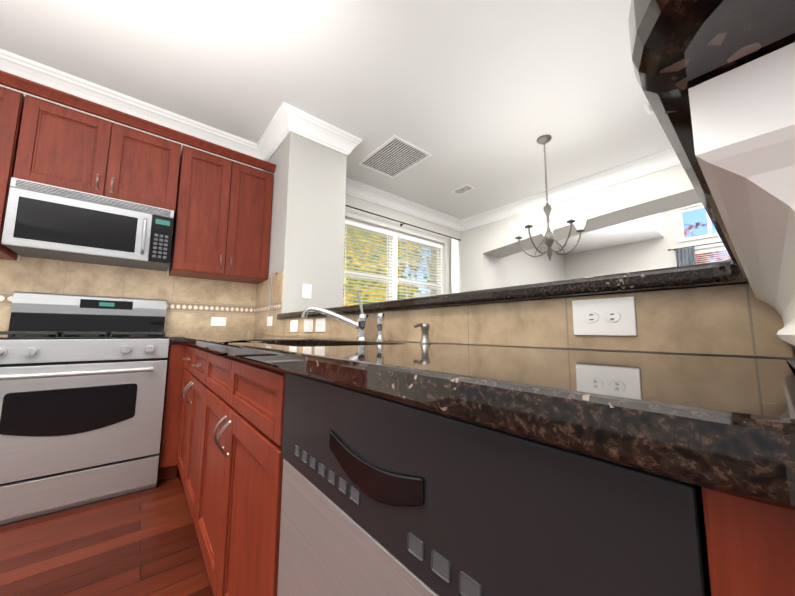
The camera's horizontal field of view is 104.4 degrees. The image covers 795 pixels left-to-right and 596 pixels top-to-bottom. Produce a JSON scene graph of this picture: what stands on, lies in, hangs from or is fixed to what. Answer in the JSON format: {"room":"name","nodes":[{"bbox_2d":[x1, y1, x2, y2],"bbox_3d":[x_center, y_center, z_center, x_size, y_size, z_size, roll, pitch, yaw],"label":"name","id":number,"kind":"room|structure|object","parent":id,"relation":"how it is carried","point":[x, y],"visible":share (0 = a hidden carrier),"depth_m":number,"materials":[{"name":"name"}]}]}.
{"room":"kitchen","nodes":[
{"label":"kitchen","id":0,"kind":"room"},
{"bbox_2d":[0,464,213,595],"bbox_3d":[2.565,1.190,1.656,12.600,0.060,8.130,6,-8,-39],"label":"floor","id":1,"kind":"structure","parent":0,"point":[145,542],"depth_m":1.34,"materials":[{"name":"brown wood"}]},
{"bbox_2d":[0,291,168,524],"bbox_3d":[-1.933,0.556,1.900,0.778,1.195,0.710,6,-8,-39],"label":"range","id":2,"kind":"object","parent":1,"relation":"on","point":[82,384],"visible":1,"depth_m":1.72,"materials":[{"name":"silver metal"}]},
{"bbox_2d":[157,343,189,480],"bbox_3d":[-1.937,0.721,1.931,2.076,0.874,0.660,6,-8,-39],"label":"base cabinet","id":3,"kind":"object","parent":1,"relation":"on","point":[167,467],"depth_m":1.99,"materials":[{"name":"brown wood"}]},
{"bbox_2d":[177,345,200,504],"bbox_3d":[-0.891,0.717,1.839,0.584,0.874,0.908,6,-8,-39],"label":"base cabinet","id":4,"kind":"object","parent":1,"relation":"on","point":[188,418],"depth_m":1.70,"materials":[{"name":"brown wood"}]},
{"bbox_2d":[166,335,794,509],"bbox_3d":[-0.607,0.219,1.482,0.664,0.040,3.117,6,-8,-39],"label":"countertop","id":5,"kind":"structure","parent":4,"relation":"on","point":[724,424],"depth_m":0.24,"materials":[{"name":"stone"}]},
{"bbox_2d":[301,291,385,340],"bbox_3d":[-0.240,0.074,1.336,0.232,0.219,0.345,6,-8,-39],"label":"faucet","id":6,"kind":"object","parent":5,"relation":"on","point":[361,324],"visible":1,"depth_m":1.34,"materials":[{"name":"silver metal"}]},
{"bbox_2d":[414,323,430,343],"bbox_3d":[0.083,0.120,1.053,0.071,0.069,0.037,6,-8,-39],"label":"soap dispenser","id":7,"kind":"object","parent":5,"relation":"on","point":[425,327],"visible":0.98,"depth_m":1.05,"materials":[{"name":"silver metal"}]},
{"bbox_2d":[189,348,264,595],"bbox_3d":[-0.354,0.650,1.197,0.584,0.874,1.031,6,-8,-39],"label":"base cabinet","id":8,"kind":"object","parent":1,"relation":"on","point":[230,458],"depth_m":0.96,"materials":[{"name":"brown wood"}]},
{"bbox_2d":[277,372,710,595],"bbox_3d":[0.178,0.585,0.552,0.579,0.868,0.640,6,-8,-39],"label":"dishwasher","id":9,"kind":"object","parent":1,"relation":"on","point":[383,497],"visible":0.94,"depth_m":0.30,"materials":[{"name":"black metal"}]},
{"bbox_2d":[253,365,794,595],"bbox_3d":[0.177,0.583,0.562,0.584,0.874,0.759,6,-8,-39],"label":"base cabinet","id":10,"kind":"object","parent":1,"relation":"on","point":[750,544],"depth_m":0.16,"materials":[{"name":"brown wood"}]},
{"bbox_2d":[0,84,461,342],"bbox_3d":[-1.752,-0.181,2.715,7.100,2.840,0.150,6,-8,-39],"label":"wall","id":11,"kind":"structure","parent":0,"point":[372,219],"depth_m":4.18,"materials":[{"name":"white paint"}]},
{"bbox_2d":[0,70,43,260],"bbox_3d":[-2.567,-0.790,1.768,0.673,1.032,0.347,6,-8,-39],"label":"upper cabinet","id":12,"kind":"object","parent":11,"relation":"attached to","point":[19,113],"depth_m":1.83,"materials":[{"name":"brown wood"}]},
{"bbox_2d":[32,86,183,213],"bbox_3d":[-2.058,-0.952,2.211,0.778,0.606,0.347,6,-8,-39],"label":"upper cabinet","id":13,"kind":"object","parent":11,"relation":"attached to","point":[76,150],"depth_m":2.07,"materials":[{"name":"brown wood"}]},
{"bbox_2d":[1,177,173,270],"bbox_3d":[-2.027,-0.456,2.112,0.760,0.392,0.440,6,-8,-39],"label":"over-the-range microwave","id":14,"kind":"object","parent":13,"relation":"attached to","point":[44,221],"visible":1,"depth_m":1.96,"materials":[{"name":"silver metal"}]},
{"bbox_2d":[0,256,255,335],"bbox_3d":[-2.165,-0.013,2.249,2.100,0.600,0.008,6,-8,-39],"label":"tile backsplash","id":15,"kind":"structure","parent":11,"relation":"attached to","point":[192,303],"depth_m":2.43,"materials":[{"name":"beige tile"}]},
{"bbox_2d":[211,317,225,325],"bbox_3d":[-1.571,0.206,2.711,0.115,0.075,0.009,6,-8,-39],"label":"outlet","id":16,"kind":"object","parent":15,"relation":"attached to","point":[218,321],"visible":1,"depth_m":2.71,"materials":[{"name":"white plastic"}]},
{"bbox_2d":[0,49,267,161],"bbox_3d":[-2.848,-1.544,1.777,4.020,0.150,0.102,6,-8,-39],"label":"crown molding","id":17,"kind":"structure","parent":11,"relation":"attached to","point":[11,63],"depth_m":2.34,"materials":[{"name":"white"}]},
{"bbox_2d":[169,134,275,283],"bbox_3d":[-1.520,-0.688,2.633,0.752,1.032,0.347,6,-8,-39],"label":"upper cabinet","id":18,"kind":"object","parent":11,"relation":"attached to","point":[221,207],"depth_m":2.50,"materials":[{"name":"brown wood"}]},
{"bbox_2d":[343,218,442,305],"bbox_3d":[-0.039,-0.215,4.125,1.980,1.400,0.160,6,-8,-39],"label":"dining room window","id":19,"kind":"structure","parent":11,"relation":"in","point":[394,278],"depth_m":4.15,"materials":[{"name":"white"}]},
{"bbox_2d":[343,220,394,305],"bbox_3d":[-0.389,-0.243,3.800,0.855,1.310,0.052,6,-8,-39],"label":"window blinds","id":20,"kind":"object","parent":19,"relation":"attached to","point":[368,228],"visible":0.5,"depth_m":3.83,"materials":[{"name":"white"}]},
{"bbox_2d":[397,235,442,298],"bbox_3d":[0.345,-0.171,4.406,0.855,1.310,0.052,6,-8,-39],"label":"window blinds","id":21,"kind":"object","parent":19,"relation":"attached to","point":[417,242],"visible":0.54,"depth_m":4.40,"materials":[{"name":"white plastic"}]},
{"bbox_2d":[345,205,460,240],"bbox_3d":[0.080,-0.999,4.168,2.340,0.040,0.101,6,-8,-39],"label":"curtain rod","id":22,"kind":"object","parent":11,"relation":"attached to","point":[400,222],"visible":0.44,"depth_m":4.09,"materials":[{"name":"brown metal"}]},
{"bbox_2d":[451,238,458,292],"bbox_3d":[0.884,0.257,4.664,0.175,2.352,0.036,6,-8,-39],"label":"curtain","id":23,"kind":"object","parent":22,"relation":"hanging from","point":[455,265],"visible":0.42,"depth_m":4.74,"materials":[{"name":"white fabric"}]},
{"bbox_2d":[346,177,459,230],"bbox_3d":[0.043,-1.261,4.165,2.440,0.150,0.102,6,-8,-39],"label":"crown molding","id":24,"kind":"structure","parent":11,"relation":"attached to","point":[354,188],"depth_m":4.13,"materials":[{"name":"white"}]},
{"bbox_2d":[0,0,671,219],"bbox_3d":[0.686,-1.847,-0.041,7.100,0.100,7.450,6,-8,-39],"label":"ceiling","id":25,"kind":"structure","parent":0,"point":[481,96],"depth_m":2.14,"materials":[{"name":"white paint"}]},
{"bbox_2d":[358,135,430,177],"bbox_3d":[-0.040,-1.438,3.200,0.480,0.012,0.620,6,-8,-39],"label":"ceiling vent","id":26,"kind":"object","parent":25,"relation":"in","point":[394,156],"visible":0.98,"depth_m":3.17,"materials":[{"name":"white metal"}]},
{"bbox_2d":[451,184,475,194],"bbox_3d":[0.825,-1.357,3.875,0.160,0.012,0.260,6,-8,-39],"label":"ceiling vent","id":27,"kind":"object","parent":25,"relation":"in","point":[466,188],"visible":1,"depth_m":3.87,"materials":[{"name":"white metal"}]},
{"bbox_2d":[509,135,590,259],"bbox_3d":[1.333,-0.898,2.794,0.677,1.154,0.674,6,-8,-39],"label":"chandelier","id":28,"kind":"object","parent":25,"relation":"hanging from","point":[571,213],"visible":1,"depth_m":2.71,"materials":[{"name":"grey metal"}]},
{"bbox_2d":[643,102,653,114],"bbox_3d":[2.103,-1.519,2.332,0.160,0.012,0.360,6,-8,-39],"label":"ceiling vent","id":29,"kind":"object","parent":25,"relation":"in","point":[648,108],"visible":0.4,"depth_m":2.46,"materials":[{"name":"white"}]},
{"bbox_2d":[257,132,786,358],"bbox_3d":[-0.100,-0.237,1.879,0.530,2.790,3.250,6,-8,-39],"label":"wall","id":30,"kind":"structure","parent":0,"point":[307,233],"depth_m":2.61,"materials":[{"name":"grey paint"}]},
{"bbox_2d":[256,102,299,160],"bbox_3d":[-1.073,-1.430,2.700,0.102,0.150,0.682,6,-8,-39],"label":"crown molding","id":31,"kind":"structure","parent":30,"relation":"attached to","point":[287,119],"depth_m":2.62,"materials":[{"name":"white"}]},
{"bbox_2d":[302,284,311,298],"bbox_3d":[-0.738,-0.055,2.517,0.075,0.118,0.010,6,-8,-39],"label":"light switch","id":32,"kind":"object","parent":30,"relation":"attached to","point":[306,290],"visible":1,"depth_m":2.51,"materials":[{"name":"white plastic"}]},
{"bbox_2d":[295,110,351,155],"bbox_3d":[-0.641,-1.429,2.682,0.480,0.150,0.102,6,-8,-39],"label":"crown molding","id":33,"kind":"structure","parent":30,"relation":"attached to","point":[312,128],"depth_m":2.68,"materials":[{"name":"white"}]},
{"bbox_2d":[348,135,361,154],"bbox_3d":[-0.587,-1.383,3.101,0.102,0.150,0.682,6,-8,-39],"label":"crown molding","id":34,"kind":"structure","parent":30,"relation":"attached to","point":[356,141],"depth_m":2.86,"materials":[{"name":"white"}]},
{"bbox_2d":[252,270,793,356],"bbox_3d":[-0.348,-0.024,1.730,0.008,0.530,3.128,6,-8,-39],"label":"tile backsplash","id":35,"kind":"structure","parent":30,"relation":"attached to","point":[739,319],"depth_m":0.75,"materials":[{"name":"beige tile"}]},
{"bbox_2d":[267,316,272,325],"bbox_3d":[-1.057,0.192,2.550,0.009,0.078,0.118,6,-8,-39],"label":"outlet","id":36,"kind":"object","parent":35,"relation":"attached to","point":[269,320],"visible":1,"depth_m":2.54,"materials":[{"name":"white plastic"}]},
{"bbox_2d":[268,271,277,309],"bbox_3d":[-0.998,-0.058,2.470,0.056,0.317,0.028,6,-8,-39],"label":"paper towel holder","id":37,"kind":"object","parent":35,"relation":"attached to","point":[276,273],"visible":1,"depth_m":2.46,"materials":[{"name":"silver metal"}]},
{"bbox_2d":[290,320,297,331],"bbox_3d":[-0.720,0.194,2.142,0.009,0.080,0.122,6,-8,-39],"label":"outlet","id":38,"kind":"object","parent":35,"relation":"attached to","point":[293,325],"visible":1,"depth_m":2.13,"materials":[{"name":"white plastic"}]},
{"bbox_2d":[304,319,312,331],"bbox_3d":[-0.569,0.174,1.960,0.009,0.080,0.122,6,-8,-39],"label":"outlet","id":39,"kind":"object","parent":35,"relation":"attached to","point":[308,325],"visible":1,"depth_m":1.95,"materials":[{"name":"white plastic"}]},
{"bbox_2d":[315,318,325,331],"bbox_3d":[-0.457,0.161,1.827,0.009,0.080,0.122,6,-8,-39],"label":"outlet","id":40,"kind":"object","parent":35,"relation":"attached to","point":[320,324],"visible":1,"depth_m":1.82,"materials":[{"name":"white plastic"}]},
{"bbox_2d":[572,296,636,335],"bbox_3d":[0.473,0.044,0.714,0.009,0.085,0.125,6,-8,-39],"label":"outlet","id":41,"kind":"object","parent":35,"relation":"attached to","point":[612,316],"visible":1,"depth_m":0.71,"materials":[{"name":"white plastic"}]},
{"bbox_2d":[277,0,794,318],"bbox_3d":[-0.163,0.030,1.300,1.220,0.040,2.588,6,-8,-39],"label":"bar","id":42,"kind":"object","parent":30,"relation":"on","point":[679,48],"visible":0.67,"depth_m":0.11,"materials":[{"name":"stone"}]},
{"bbox_2d":[500,246,563,286],"bbox_3d":[2.880,-0.428,7.308,4.860,4.400,0.150,6,-8,-39],"label":"wall","id":43,"kind":"structure","parent":0,"point":[522,268],"depth_m":7.58,"materials":[{"name":"white paint"}]},
{"bbox_2d":[431,164,700,295],"bbox_3d":[3.379,-0.949,2.561,0.480,4.400,8.130,6,-8,-39],"label":"wall","id":44,"kind":"structure","parent":0,"point":[485,248],"depth_m":3.80,"materials":[{"name":"white paint"}]},
{"bbox_2d":[460,147,680,231],"bbox_3d":[3.376,-1.460,2.167,0.102,0.150,7.450,6,-8,-39],"label":"crown molding","id":45,"kind":"structure","parent":44,"relation":"attached to","point":[667,158],"depth_m":3.59,"materials":[{"name":"white"}]},
{"bbox_2d":[542,213,663,253],"bbox_3d":[5.494,-2.344,4.378,4.870,1.200,7.980,6,-8,-39],"label":"ceiling","id":46,"kind":"structure","parent":0,"point":[650,227],"depth_m":7.17,"materials":[{"name":"white paint"}]},
{"bbox_2d":[564,203,723,279],"bbox_3d":[7.365,-0.559,5.854,0.150,4.400,8.130,6,-8,-39],"label":"wall","id":47,"kind":"structure","parent":0,"point":[651,254],"depth_m":7.56,"materials":[{"name":"white paint"}]},
{"bbox_2d":[667,242,721,250],"bbox_3d":[6.957,-1.186,6.212,0.105,0.044,2.320,6,-8,-39],"label":"curtain rod","id":48,"kind":"object","parent":47,"relation":"attached to","point":[693,246],"visible":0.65,"depth_m":6.74,"materials":[{"name":"brown metal"}]},
{"bbox_2d":[676,247,695,266],"bbox_3d":[6.370,0.302,6.697,0.056,2.830,0.329,6,-8,-39],"label":"curtain","id":49,"kind":"object","parent":48,"relation":"hanging from","point":[685,256],"visible":0.1,"depth_m":6.83,"materials":[{"name":"grey fabric"}]},
{"bbox_2d":[678,205,718,241],"bbox_3d":[7.061,-1.716,6.328,0.160,0.760,1.980,6,-8,-39],"label":"window","id":50,"kind":"structure","parent":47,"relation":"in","point":[708,235],"depth_m":6.88,"materials":[{"name":"white"}]},
{"bbox_2d":[695,246,729,261],"bbox_3d":[7.051,0.137,6.120,0.160,2.530,1.910,6,-8,-39],"label":"living room window","id":51,"kind":"structure","parent":47,"relation":"in","point":[711,249],"depth_m":6.65,"materials":[{"name":"white"}]},
{"bbox_2d":[695,248,729,263],"bbox_3d":[6.736,0.182,6.453,0.052,2.440,0.820,6,-8,-39],"label":"window blinds","id":52,"kind":"object","parent":51,"relation":"attached to","point":[713,250],"depth_m":6.61,"materials":[{"name":"white"}]},
{"bbox_2d":[786,345,794,363],"bbox_3d":[0.433,0.460,0.205,0.630,1.044,0.120,6,-8,-39],"label":"wall","id":53,"kind":"structure","parent":0,"point":[792,359],"depth_m":0.51,"materials":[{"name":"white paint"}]},
{"bbox_2d":[688,42,794,345],"bbox_3d":[0.372,0.017,0.491,0.900,0.100,0.636,6,-8,-39],"label":"corbel","id":54,"kind":"structure","parent":53,"relation":"attached to","point":[743,121],"depth_m":0.11,"materials":[{"name":"white"}]},
{"label":"outside","id":55,"kind":"structure","parent":0,"visible":0},
{"bbox_2d":[343,228,430,305],"bbox_3d":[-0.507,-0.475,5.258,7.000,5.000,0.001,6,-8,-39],"label":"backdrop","id":56,"kind":"structure","parent":55,"point":[363,295],"depth_m":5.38,"materials":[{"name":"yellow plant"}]},
{"bbox_2d":[682,208,730,263],"bbox_3d":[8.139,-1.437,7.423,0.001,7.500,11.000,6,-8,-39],"label":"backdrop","id":57,"kind":"structure","parent":55,"point":[689,231],"depth_m":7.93,"materials":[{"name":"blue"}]}
]}

